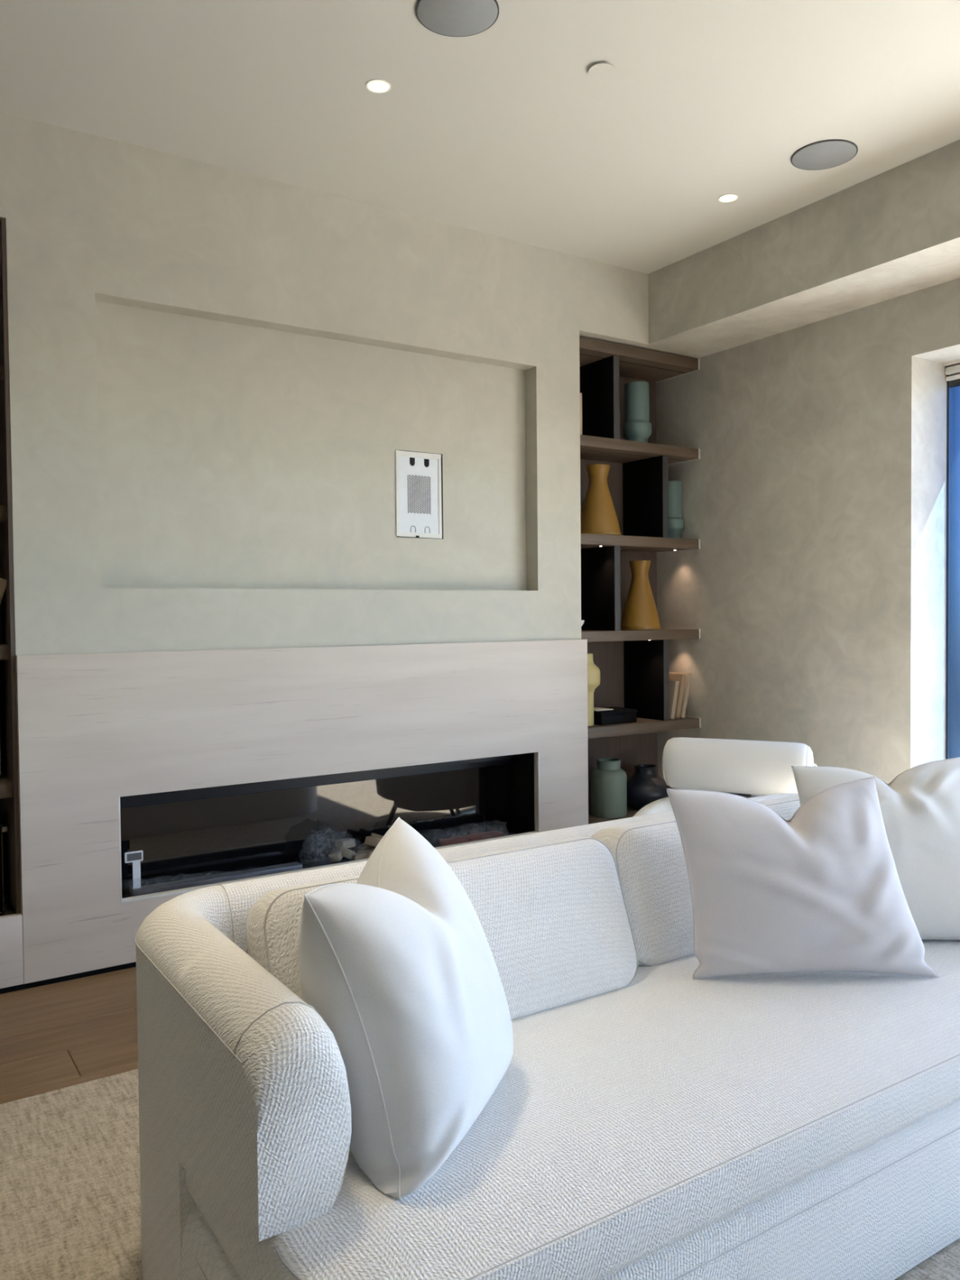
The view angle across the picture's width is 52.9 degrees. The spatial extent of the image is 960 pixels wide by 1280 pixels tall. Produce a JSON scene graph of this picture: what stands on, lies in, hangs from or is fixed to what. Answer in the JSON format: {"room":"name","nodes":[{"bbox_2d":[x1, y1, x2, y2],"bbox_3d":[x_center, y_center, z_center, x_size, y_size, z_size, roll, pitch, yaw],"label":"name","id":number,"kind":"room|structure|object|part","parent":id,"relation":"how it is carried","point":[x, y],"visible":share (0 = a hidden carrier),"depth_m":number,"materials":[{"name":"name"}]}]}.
{"room":"living room","nodes":[
{"label":"living room","id":0,"kind":"room"},
{"bbox_2d":[0,966,137,1104],"bbox_3d":[0.047,1.331,0.477,7.706,0.120,7.399,-2,2,-33],"label":"floor","id":1,"kind":"structure","parent":0,"point":[55,1036],"depth_m":2.98,"materials":[{"name":"brown wood"}]},
{"bbox_2d":[0,1068,959,1279],"bbox_3d":[0.062,1.239,1.404,5.550,0.012,3.328,-2,2,-33],"label":"rug","id":2,"kind":"object","parent":1,"relation":"on","point":[70,1167],"visible":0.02,"depth_m":2.15,"materials":[{"name":"carpet"}]},
{"bbox_2d":[134,793,959,1279],"bbox_3d":[0.415,0.855,2.149,2.127,0.710,1.005,-2,2,-33],"label":"sofa","id":3,"kind":"object","parent":2,"relation":"on","point":[668,1124],"visible":0.58,"depth_m":1.62,"materials":[{"name":"fabric"}]},
{"bbox_2d":[298,817,513,1200],"bbox_3d":[-0.122,0.578,1.654,0.332,0.429,0.544,0,2,15],"label":"pillow","id":4,"kind":"object","parent":3,"relation":"on","point":[397,962],"visible":0.91,"depth_m":1.49,"materials":[{"name":"white fabric"}]},
{"bbox_2d":[245,836,638,1020],"bbox_3d":[-0.048,0.645,2.041,0.880,0.353,0.232,-2,2,-33],"label":"cushion","id":5,"kind":"object","parent":3,"relation":"on","point":[553,917],"visible":0.52,"depth_m":2.07,"materials":[{"name":"fabric"}]},
{"bbox_3d":[0.449,0.847,2.099,2.107,0.142,0.884,-2,2,-33],"label":"seat","id":6,"kind":"part","parent":3,"relation":"part of","materials":[{"name":"fabric"}]},
{"bbox_2d":[590,795,799,966],"bbox_3d":[0.660,0.620,2.565,0.870,0.343,0.220,-2,2,-33],"label":"cushion","id":7,"kind":"object","parent":3,"relation":"on","point":[649,856],"visible":0.22,"depth_m":2.32,"materials":[{"name":"fabric"}]},
{"bbox_2d":[666,776,938,978],"bbox_3d":[0.733,0.553,2.219,0.598,0.433,0.190,-1,2,-10],"label":"pillow","id":8,"kind":"object","parent":3,"relation":"on","point":[820,888],"visible":1,"depth_m":2.17,"materials":[{"name":"white fabric"}]},
{"bbox_2d":[791,757,959,939],"bbox_3d":[1.095,0.540,2.483,0.527,0.438,0.225,-1,2,-8],"label":"pillow","id":9,"kind":"object","parent":3,"relation":"on","point":[920,806],"visible":0.49,"depth_m":2.44,"materials":[{"name":"white fabric"}]},
{"bbox_2d":[632,737,817,817],"bbox_3d":[1.022,0.800,3.902,0.738,0.750,0.797,-2,2,-33],"label":"armchair","id":10,"kind":"object","parent":2,"relation":"on","point":[744,768],"visible":0.4,"depth_m":4.00,"materials":[{"name":"white fabric"}]},
{"bbox_3d":[1.079,0.687,4.060,0.110,0.075,0.075,0,2,25],"label":"bracket plate","id":11,"kind":"part","parent":10,"relation":"part of","materials":[{"name":"metal"}]},
{"bbox_2d":[0,111,706,913],"bbox_3d":[-1.916,-0.291,3.434,7.735,3.000,0.545,-2,2,-33],"label":"wall","id":12,"kind":"structure","parent":0,"point":[218,375],"depth_m":3.86,"materials":[{"name":"paint"}]},
{"bbox_2d":[0,217,21,915],"bbox_3d":[-2.113,-0.209,3.217,0.962,2.441,0.392,-2,2,-33],"label":"shelving unit","id":13,"kind":"object","parent":12,"relation":"attached to","point":[9,784],"visible":0.88,"depth_m":3.35,"materials":[{"name":"brown wood"}]},
{"bbox_2d":[0,725,1,778],"bbox_3d":[-1.846,0.298,3.440,0.223,0.400,0.202,-2,2,-33],"label":"storage box","id":14,"kind":"object","parent":13,"relation":"on","point":[0,726],"visible":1,"depth_m":3.42,"materials":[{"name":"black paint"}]},
{"bbox_3d":[-2.134,-0.917,3.212,0.954,0.052,0.332,-2,2,-33],"label":"shelf","id":15,"kind":"part","parent":13,"relation":"part of","materials":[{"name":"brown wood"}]},
{"bbox_2d":[0,577,6,603],"bbox_3d":[-1.740,-0.102,3.419,0.104,0.232,0.180,-2,2,-33],"label":"vase","id":16,"kind":"object","parent":13,"relation":"on","point":[2,582],"visible":0.92,"depth_m":3.36,"materials":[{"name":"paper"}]},
{"bbox_3d":[-2.129,-0.434,3.225,0.954,0.052,0.332,-2,2,-33],"label":"shelf","id":17,"kind":"part","parent":13,"relation":"part of","materials":[{"name":"brown wood"}]},
{"bbox_3d":[-2.218,-0.212,3.377,0.962,2.441,0.011,-2,2,-33],"label":"panel","id":18,"kind":"part","parent":13,"relation":"part of","materials":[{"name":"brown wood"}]},
{"bbox_2d":[0,821,8,915],"bbox_3d":[-1.834,0.815,3.456,0.237,0.335,0.208,-2,2,-33],"label":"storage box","id":19,"kind":"object","parent":13,"relation":"on","point":[2,828],"visible":1,"depth_m":3.43,"materials":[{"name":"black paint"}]},
{"bbox_3d":[-2.125,0.050,3.238,0.954,0.052,0.332,-2,2,-33],"label":"shelf","id":20,"kind":"part","parent":13,"relation":"part of","materials":[{"name":"brown wood"}]},
{"bbox_3d":[-2.120,0.532,3.251,0.954,0.052,0.332,-2,2,-33],"label":"shelf","id":21,"kind":"part","parent":13,"relation":"part of","materials":[{"name":"brown wood"}]},
{"bbox_3d":[-2.111,1.000,3.264,0.962,0.020,0.337,-2,2,-33],"label":"board","id":22,"kind":"part","parent":13,"relation":"part of","materials":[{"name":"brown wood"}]},
{"bbox_2d":[0,639,588,994],"bbox_3d":[-1.890,0.638,3.157,7.433,1.156,0.080,-2,2,-33],"label":"fireplace surround","id":23,"kind":"object","parent":12,"relation":"attached to","point":[94,730],"visible":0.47,"depth_m":3.67,"materials":[{"name":"stone"}]},
{"bbox_2d":[118,751,539,903],"bbox_3d":[-0.590,0.750,4.140,1.975,0.475,0.296,-2,2,-33],"label":"fireplace insert","id":24,"kind":"object","parent":23,"relation":"in","point":[195,833],"visible":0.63,"depth_m":4.18,"materials":[{"name":"black metal"}]},
{"bbox_3d":[-1.313,0.759,3.510,0.006,0.382,0.035,-2,2,-33],"label":"edge trim","id":25,"kind":"part","parent":24,"relation":"part of","materials":[{"name":"metal"}]},
{"bbox_2d":[128,862,302,897],"bbox_3d":[-1.047,0.948,3.865,0.733,0.086,0.104,-2,2,-33],"label":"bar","id":26,"kind":"object","parent":24,"relation":"on","point":[184,883],"visible":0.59,"depth_m":3.83,"materials":[{"name":"black metal"}]},
{"bbox_2d":[124,850,143,888],"bbox_3d":[-1.323,0.885,3.688,0.068,0.154,0.008,-2,2,-33],"label":"paper tag","id":27,"kind":"object","parent":26,"relation":"on","point":[135,857],"visible":1,"depth_m":3.69,"materials":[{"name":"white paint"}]},
{"bbox_3d":[-1.320,0.828,3.685,0.054,0.028,0.001,-2,2,-33],"label":"grey panel","id":28,"kind":"part","parent":27,"relation":"part of","materials":[{"name":"grey paper"}]},
{"bbox_3d":[-1.315,0.903,3.696,0.028,0.117,0.003,-2,2,-33],"label":"stem","id":29,"kind":"part","parent":27,"relation":"part of","materials":[{"name":"white paper"}]},
{"bbox_3d":[-0.668,0.748,4.260,1.955,0.475,0.010,-2,2,-33],"label":"plate","id":30,"kind":"part","parent":24,"relation":"part of","materials":[{"name":"black metal"}]},
{"bbox_2d":[121,831,516,897],"bbox_3d":[-0.594,0.984,4.156,1.965,0.008,0.254,-2,2,-33],"label":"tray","id":31,"kind":"object","parent":24,"relation":"on","point":[323,861],"depth_m":4.22,"materials":[{"name":"black metal"}]},
{"bbox_3d":[-0.521,0.931,4.033,1.897,0.010,0.035,-2,2,-33],"label":"edge trim","id":32,"kind":"part","parent":24,"relation":"part of","materials":[{"name":"paint"}]},
{"bbox_2d":[328,832,383,862],"bbox_3d":[-0.550,0.891,4.226,0.483,0.192,0.141,-2,2,-33],"label":"decorative stones","id":33,"kind":"object","parent":24,"relation":"on","point":[365,851],"visible":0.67,"depth_m":4.21},
{"bbox_2d":[439,830,503,846],"bbox_3d":[-0.068,0.913,4.519,0.434,0.102,0.120,-2,2,-33],"label":"log","id":34,"kind":"object","parent":24,"relation":"on","point":[484,835],"visible":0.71,"depth_m":4.51,"materials":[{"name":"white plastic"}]},
{"bbox_3d":[0.226,0.729,4.688,0.010,0.457,0.254,-2,2,-33],"label":"plate","id":35,"kind":"part","parent":24,"relation":"part of","materials":[{"name":"black metal"}]},
{"bbox_3d":[0.268,0.716,4.546,0.006,0.382,0.035,-2,2,-33],"label":"edge trim","id":36,"kind":"part","parent":24,"relation":"part of","materials":[{"name":"metal"}]},
{"bbox_2d":[395,449,443,538],"bbox_3d":[-0.267,-0.644,4.286,0.242,0.382,0.007,-2,2,-33],"label":"wall box","id":37,"kind":"object","parent":12,"relation":"attached to","point":[419,491],"visible":1,"depth_m":4.29,"materials":[{"name":"paint"}]},
{"bbox_2d":[579,336,700,824],"bbox_3d":[0.733,-0.286,5.110,0.866,2.441,0.348,-2,2,-33],"label":"shelving unit","id":38,"kind":"object","parent":12,"relation":"attached to","point":[633,665],"visible":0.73,"depth_m":5.11,"materials":[{"name":"brown wood"}]},
{"bbox_2d":[579,392,582,435],"bbox_3d":[0.454,-1.119,4.843,0.030,0.215,0.150,-2,2,-33],"label":"book","id":39,"kind":"object","parent":38,"relation":"on","point":[580,393],"visible":0.2,"depth_m":4.79,"materials":[{"name":"paper"}]},
{"bbox_2d":[586,653,599,726],"bbox_3d":[0.530,0.252,4.928,0.168,0.368,0.168,-2,2,-33],"label":"vase","id":40,"kind":"object","parent":38,"relation":"on","point":[593,672],"visible":0.42,"depth_m":4.88,"materials":[{"name":"ceramic"}]},
{"bbox_2d":[580,463,621,535],"bbox_3d":[0.610,-0.715,4.972,0.232,0.365,0.232,-2,2,-33],"label":"vase","id":41,"kind":"object","parent":38,"relation":"on","point":[598,515],"visible":0.77,"depth_m":4.91,"materials":[{"name":"ceramic"}]},
{"bbox_2d":[590,757,626,818],"bbox_3d":[0.673,0.771,5.051,0.188,0.291,0.188,-2,2,-33],"label":"jar","id":42,"kind":"object","parent":38,"relation":"on","point":[608,781],"visible":1,"depth_m":4.98,"materials":[{"name":"green ceramic"}]},
{"bbox_3d":[0.747,0.924,5.137,0.866,0.020,0.337,-2,2,-33],"label":"board","id":43,"kind":"part","parent":38,"relation":"part of","materials":[{"name":"brown wood"}]},
{"bbox_2d":[593,706,637,725],"bbox_3d":[0.665,0.397,5.058,0.250,0.068,0.203,-2,2,-33],"label":"box","id":44,"kind":"object","parent":38,"relation":"on","point":[619,715],"visible":0.7,"depth_m":4.97,"materials":[{"name":"black paint"}]},
{"bbox_2d":[593,706,613,711],"bbox_3d":[0.609,0.361,5.041,0.110,0.004,0.140,-2,2,-33],"label":"papers","id":45,"kind":"object","parent":44,"relation":"on","point":[595,708],"visible":0.71,"depth_m":5.02,"materials":[{"name":"white paper"}]},
{"bbox_3d":[0.665,0.372,5.058,0.250,0.018,0.203,-2,2,-33],"label":"lid","id":46,"kind":"part","parent":44,"relation":"part of","materials":[{"name":"black paint"}]},
{"bbox_3d":[0.641,-0.289,5.250,0.866,2.441,0.011,-2,2,-33],"label":"panel","id":47,"kind":"part","parent":38,"relation":"part of","materials":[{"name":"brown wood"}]},
{"bbox_2d":[622,381,651,442],"bbox_3d":[0.828,-1.186,5.093,0.151,0.328,0.151,-2,2,-33],"label":"vase","id":48,"kind":"object","parent":38,"relation":"on","point":[637,427],"visible":0.88,"depth_m":5.04,"materials":[{"name":"teal ceramic"}]},
{"bbox_3d":[0.721,-1.472,5.073,0.859,0.058,0.332,-2,2,-33],"label":"panel","id":49,"kind":"part","parent":38,"relation":"part of","materials":[{"name":"brown wood"}]},
{"bbox_3d":[0.725,-0.994,5.086,0.858,0.052,0.332,-2,2,-33],"label":"shelf","id":50,"kind":"part","parent":38,"relation":"part of","materials":[{"name":"brown wood"}]},
{"bbox_3d":[0.729,-0.510,5.099,0.858,0.052,0.332,-2,2,-33],"label":"shelf","id":51,"kind":"part","parent":38,"relation":"part of","materials":[{"name":"brown wood"}]},
{"bbox_3d":[0.734,-0.027,5.112,0.858,0.052,0.332,-2,2,-33],"label":"shelf","id":52,"kind":"part","parent":38,"relation":"part of","materials":[{"name":"brown wood"}]},
{"bbox_2d":[620,560,660,630],"bbox_3d":[0.851,-0.237,5.128,0.216,0.365,0.216,-2,2,-33],"label":"vase","id":53,"kind":"object","parent":38,"relation":"on","point":[640,612],"visible":0.99,"depth_m":5.07,"materials":[{"name":"ceramic"}]},
{"bbox_3d":[0.738,0.455,5.125,0.858,0.052,0.332,-2,2,-33],"label":"shelf","id":54,"kind":"part","parent":38,"relation":"part of","materials":[{"name":"brown wood"}]},
{"bbox_2d":[626,764,672,808],"bbox_3d":[0.900,0.795,5.235,0.304,0.228,0.304,-2,2,-33],"label":"vase","id":55,"kind":"object","parent":38,"relation":"on","point":[645,786],"visible":0.79,"depth_m":5.14,"materials":[{"name":"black ceramic"}]},
{"bbox_2d":[669,680,679,719],"bbox_3d":[1.001,0.320,5.232,0.063,0.206,0.160,-2,2,-33],"label":"book","id":56,"kind":"object","parent":38,"relation":"on","point":[673,685],"visible":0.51,"depth_m":5.17,"materials":[{"name":"paper"}]},
{"bbox_2d":[667,480,684,537],"bbox_3d":[1.047,-0.704,5.283,0.137,0.318,0.137,-2,2,-33],"label":"vase","id":57,"kind":"object","parent":38,"relation":"on","point":[676,523],"visible":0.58,"depth_m":5.23,"materials":[{"name":"teal ceramic"}]},
{"bbox_2d":[669,673,685,718],"bbox_3d":[1.038,0.303,5.256,0.075,0.238,0.160,-2,2,-33],"label":"book","id":58,"kind":"object","parent":38,"relation":"on","point":[681,678],"visible":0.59,"depth_m":5.19,"materials":[{"name":"paper"}]},
{"bbox_2d":[669,671,692,718],"bbox_3d":[1.073,0.299,5.279,0.081,0.244,0.160,-2,2,-33],"label":"book","id":59,"kind":"object","parent":38,"relation":"on","point":[688,676],"visible":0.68,"depth_m":5.21,"materials":[{"name":"paper"}]},
{"bbox_2d":[0,0,959,274],"bbox_3d":[-0.067,-1.826,0.339,7.905,0.200,7.795,-2,2,-33],"label":"ceiling","id":60,"kind":"structure","parent":0,"point":[504,130],"depth_m":3.21,"materials":[{"name":"paint"}]},
{"bbox_2d":[365,79,391,93],"bbox_3d":[-0.329,-1.797,3.130,0.084,0.002,0.084,-2,2,-33],"label":"recessed light","id":61,"kind":"object","parent":60,"relation":"in","point":[375,86],"visible":1,"depth_m":3.13,"materials":[{"name":"white paint"}]},
{"bbox_2d":[415,0,499,36],"bbox_3d":[-0.064,-1.787,2.743,0.238,0.006,0.238,-2,2,-33],"label":"ceiling speaker","id":62,"kind":"object","parent":60,"relation":"attached to","point":[450,18],"visible":1,"depth_m":2.76},
{"bbox_2d":[588,62,614,78],"bbox_3d":[0.383,-1.798,3.041,0.084,0.009,0.084,-2,2,-33],"label":"sprinkler cover","id":63,"kind":"object","parent":60,"relation":"attached to","point":[600,70],"visible":1,"depth_m":3.04,"materials":[{"name":"paint"}]},
{"bbox_2d":[717,193,738,202],"bbox_3d":[1.030,-1.833,4.002,0.084,0.002,0.084,-2,2,-33],"label":"recessed light","id":64,"kind":"object","parent":60,"relation":"in","point":[729,197],"visible":1,"depth_m":4.00,"materials":[{"name":"white paint"}]},
{"bbox_2d":[648,139,959,355],"bbox_3d":[2.949,-1.624,2.086,0.417,0.353,7.000,-2,2,-33],"label":"beam","id":65,"kind":"structure","parent":60,"relation":"attached to","point":[894,233],"depth_m":4.11,"materials":[{"name":"paint"}]},
{"bbox_2d":[791,138,857,170],"bbox_3d":[1.294,-1.823,3.630,0.238,0.006,0.238,-2,2,-33],"label":"ceiling speaker","id":66,"kind":"object","parent":60,"relation":"attached to","point":[827,153],"visible":1,"depth_m":3.62},
{"bbox_2d":[656,277,959,789],"bbox_3d":[3.138,-0.312,2.473,0.265,3.000,7.395,-2,2,-33],"label":"wall","id":67,"kind":"structure","parent":0,"point":[814,497],"depth_m":4.55,"materials":[{"name":"paint"}]},
{"bbox_2d":[942,359,959,759],"bbox_3d":[3.157,-0.003,2.775,0.150,2.406,3.867,-2,2,-33],"label":"window","id":68,"kind":"structure","parent":67,"relation":"in","point":[952,371],"depth_m":4.34,"materials":[{"name":"metal"}]},
{"bbox_3d":[3.152,-1.194,2.716,0.130,0.022,3.817,-2,2,-33],"label":"head rail","id":69,"kind":"part","parent":68,"relation":"part of","materials":[{"name":"metal"}]},
{"bbox_3d":[3.123,-1.160,2.697,0.040,0.032,3.815,-2,2,-33],"label":"blind rail","id":70,"kind":"part","parent":68,"relation":"part of","materials":[{"name":"metal"}]},
{"bbox_3d":[3.124,-1.128,2.699,0.022,0.017,3.815,-2,2,-33],"label":"rail","id":71,"kind":"part","parent":68,"relation":"part of","materials":[{"name":"white metal"}]}
]}

